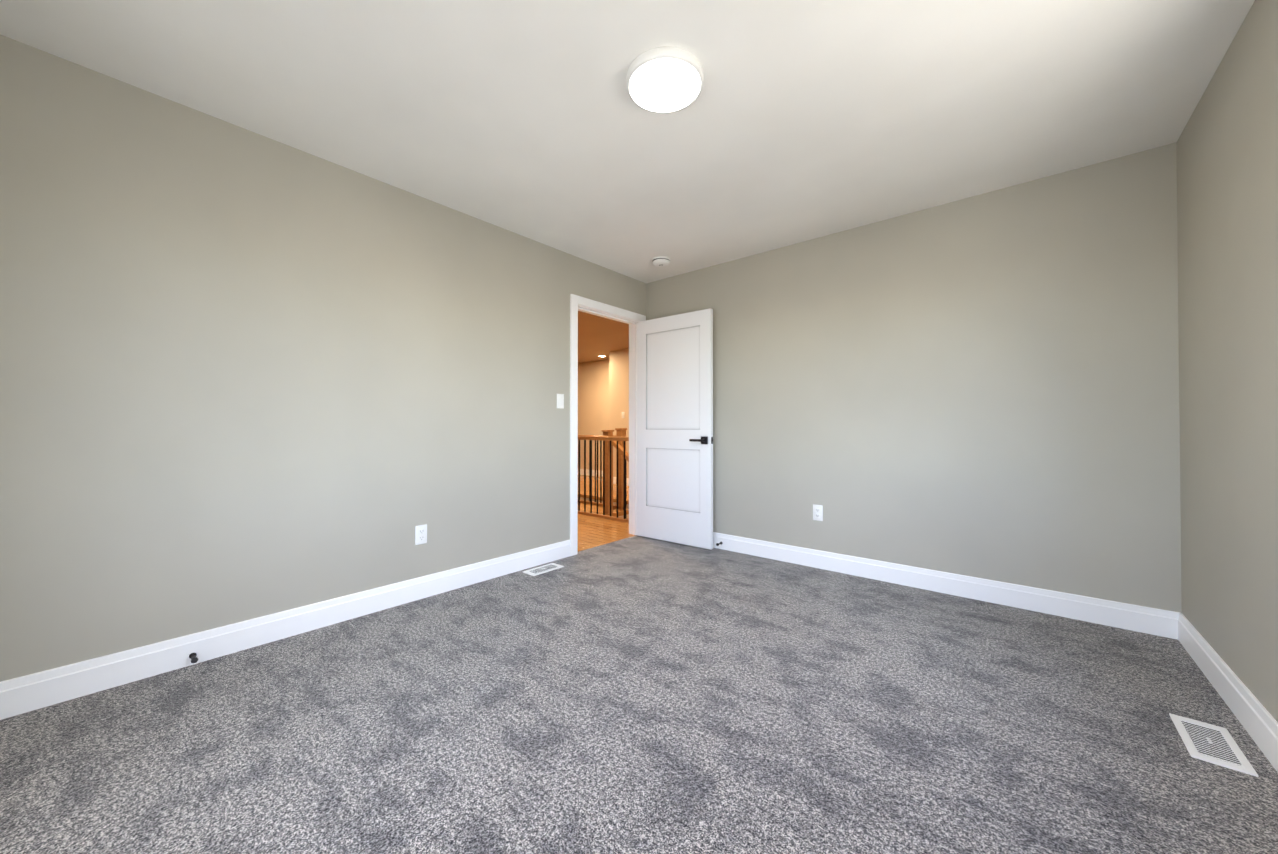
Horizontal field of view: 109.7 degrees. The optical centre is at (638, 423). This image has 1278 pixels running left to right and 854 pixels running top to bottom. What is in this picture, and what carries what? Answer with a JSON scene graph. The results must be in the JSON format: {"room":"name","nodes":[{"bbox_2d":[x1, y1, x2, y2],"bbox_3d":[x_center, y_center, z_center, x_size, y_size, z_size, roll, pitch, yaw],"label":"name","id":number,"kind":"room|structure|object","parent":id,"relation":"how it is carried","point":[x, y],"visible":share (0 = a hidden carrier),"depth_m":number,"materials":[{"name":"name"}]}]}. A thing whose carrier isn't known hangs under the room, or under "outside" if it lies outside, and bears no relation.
{"room":"empty bedroom","nodes":[
{"label":"empty bedroom","id":0,"kind":"room"},
{"bbox_2d":[0,35,645,681],"bbox_3d":[-1.235,-0.158,2.932,0.120,2.440,4.144,0,-1,40],"label":"wall","id":1,"kind":"structure","parent":0,"point":[246,375],"depth_m":2.08,"materials":[{"name":"beige paint"}]},
{"bbox_2d":[0,540,570,719],"bbox_3d":[-1.489,0.993,2.515,0.015,0.130,2.895,0,-1,40],"label":"baseboard","id":2,"kind":"structure","parent":1,"relation":"attached to","point":[46,688],"depth_m":2.06,"materials":[{"name":"white wood"}]},
{"bbox_2d":[189,653,197,662],"bbox_3d":[-1.920,1.013,1.940,0.069,0.024,0.024,0,-1,40],"label":"doorstop","id":3,"kind":"object","parent":2,"relation":"attached to","point":[193,657],"visible":1,"depth_m":1.93,"materials":[{"name":"brown metal"}]},
{"bbox_2d":[415,524,426,544],"bbox_3d":[-1.319,0.675,2.725,0.008,0.115,0.070,0,-1,40],"label":"electrical outlet","id":4,"kind":"object","parent":1,"relation":"attached to","point":[420,534],"visible":1,"depth_m":2.72,"materials":[{"name":"white plastic"}]},
{"bbox_2d":[557,394,563,408],"bbox_3d":[-0.620,-0.174,3.557,0.012,0.115,0.070,0,-1,40],"label":"light switch","id":5,"kind":"object","parent":1,"relation":"attached to","point":[560,400],"visible":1,"depth_m":3.56,"materials":[{"name":"white plastic"}]},
{"bbox_2d":[570,294,645,555],"bbox_3d":[-0.300,0.015,4.036,0.160,2.115,0.950,0,-1,40],"label":"door frame","id":6,"kind":"structure","parent":1,"relation":"attached to","point":[576,301],"depth_m":3.86,"materials":[{"name":"white wood"}]},
{"bbox_2d":[637,308,712,549],"bbox_3d":[0.305,0.049,4.032,0.812,2.023,0.139,0,-1,39],"label":"door","id":7,"kind":"structure","parent":1,"relation":"in","point":[674,428],"depth_m":4.00,"materials":[{"name":"white wood"}]},
{"bbox_2d":[578,360,601,469],"bbox_3d":[-1.379,-0.092,10.003,3.470,2.440,0.120,0,-1,40],"label":"wall","id":8,"kind":"structure","parent":0,"point":[589,373],"depth_m":9.65,"materials":[{"name":"paint"}]},
{"bbox_2d":[580,497,628,518],"bbox_3d":[0.395,2.508,5.207,4.840,2.750,1.200,0,-1,40],"label":"wall","id":9,"kind":"structure","parent":0,"point":[614,503],"depth_m":6.50,"materials":[{"name":"paint"}]},
{"bbox_2d":[578,475,635,551],"bbox_3d":[-1.940,1.111,5.478,8.500,0.050,7.500,0,-1,40],"label":"floor","id":10,"kind":"structure","parent":0,"point":[593,531],"depth_m":4.79,"materials":[{"name":"brown wood"}]},
{"bbox_2d":[578,428,628,522],"bbox_3d":[-0.978,0.572,5.638,2.770,1.030,0.090,0,-1,40],"label":"guard railing","id":11,"kind":"object","parent":10,"relation":"on","point":[618,440],"visible":0.29,"depth_m":5.04,"materials":[{"name":"brown wood"}]},
{"bbox_2d":[602,348,628,477],"bbox_3d":[1.404,1.227,6.723,5.240,5.140,0.120,0,-1,40],"label":"wall","id":12,"kind":"structure","parent":0,"point":[603,394],"depth_m":8.20,"materials":[{"name":"paint"}]},
{"bbox_2d":[580,469,628,485],"bbox_3d":[0.249,1.045,8.070,8.500,0.130,0.715,0,-1,40],"label":"baseboard","id":13,"kind":"structure","parent":12,"relation":"attached to","point":[593,474],"depth_m":9.49,"materials":[{"name":"white paint"}]},
{"bbox_2d":[0,0,1254,362],"bbox_3d":[-1.369,-1.408,5.019,9.995,0.100,7.500,0,-1,40],"label":"ceiling","id":14,"kind":"structure","parent":0,"point":[798,120],"depth_m":1.90,"materials":[{"name":"paint"}]},
{"bbox_2d":[652,256,669,266],"bbox_3d":[0.185,-1.346,3.770,0.152,0.048,0.152,0,-1,40],"label":"smoke detector","id":15,"kind":"object","parent":14,"relation":"attached to","point":[661,261],"visible":0.98,"depth_m":3.73,"materials":[{"name":"white plastic"}]},
{"bbox_2d":[626,46,703,112],"bbox_3d":[0.104,-1.369,1.812,0.310,0.038,0.310,0,-1,40],"label":"ceiling light","id":16,"kind":"object","parent":14,"relation":"in","point":[666,79],"visible":1,"depth_m":1.77,"materials":[{"name":"white glass"}]},
{"bbox_2d":[0,535,1277,853],"bbox_3d":[0.087,1.077,1.804,3.410,0.050,3.904,0,-1,40],"label":"floor carpet","id":17,"kind":"object","parent":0,"point":[638,695],"visible":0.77,"depth_m":1.52,"materials":[{"name":"grey carpet"}]},
{"bbox_2d":[523,563,563,575],"bbox_3d":[-0.694,1.061,3.273,0.128,0.009,0.272,0,-1,40],"label":"floor air vent","id":18,"kind":"object","parent":17,"relation":"on","point":[542,569],"visible":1,"depth_m":3.26,"materials":[{"name":"white metal"}]},
{"bbox_2d":[1169,713,1258,776],"bbox_3d":[1.871,1.044,1.475,0.128,0.009,0.272,0,-1,40],"label":"floor air vent","id":19,"kind":"object","parent":17,"relation":"on","point":[1211,743],"visible":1,"depth_m":1.46,"materials":[{"name":"white metal"}]},
{"bbox_2d":[646,143,1181,612],"bbox_3d":[1.445,-0.154,3.302,3.495,2.440,0.120,0,-1,40],"label":"wall","id":20,"kind":"structure","parent":0,"point":[984,385],"depth_m":2.73,"materials":[{"name":"beige paint"}]},
{"bbox_2d":[813,504,822,520],"bbox_3d":[1.318,0.661,3.317,0.070,0.115,0.008,0,-1,40],"label":"electrical outlet","id":21,"kind":"object","parent":20,"relation":"attached to","point":[817,512],"visible":1,"depth_m":3.31,"materials":[{"name":"white plastic"}]},
{"bbox_2d":[713,532,1171,637],"bbox_3d":[1.349,1.001,3.283,3.360,0.130,0.015,0,-1,40],"label":"baseboard","id":22,"kind":"structure","parent":20,"relation":"attached to","point":[1154,621],"depth_m":2.71,"materials":[{"name":"white wood"}]},
{"bbox_2d":[1176,0,1277,721],"bbox_3d":[1.396,-0.179,0.630,0.120,2.440,4.024,0,-1,40],"label":"wall","id":23,"kind":"structure","parent":0,"point":[1227,186],"depth_m":1.64,"materials":[{"name":"beige paint"}]},
{"bbox_2d":[1172,611,1277,771],"bbox_3d":[1.383,0.977,0.709,0.015,0.130,3.904,0,-1,40],"label":"baseboard","id":24,"kind":"structure","parent":23,"relation":"attached to","point":[1262,727],"depth_m":1.64,"materials":[{"name":"white wood"}]}
]}

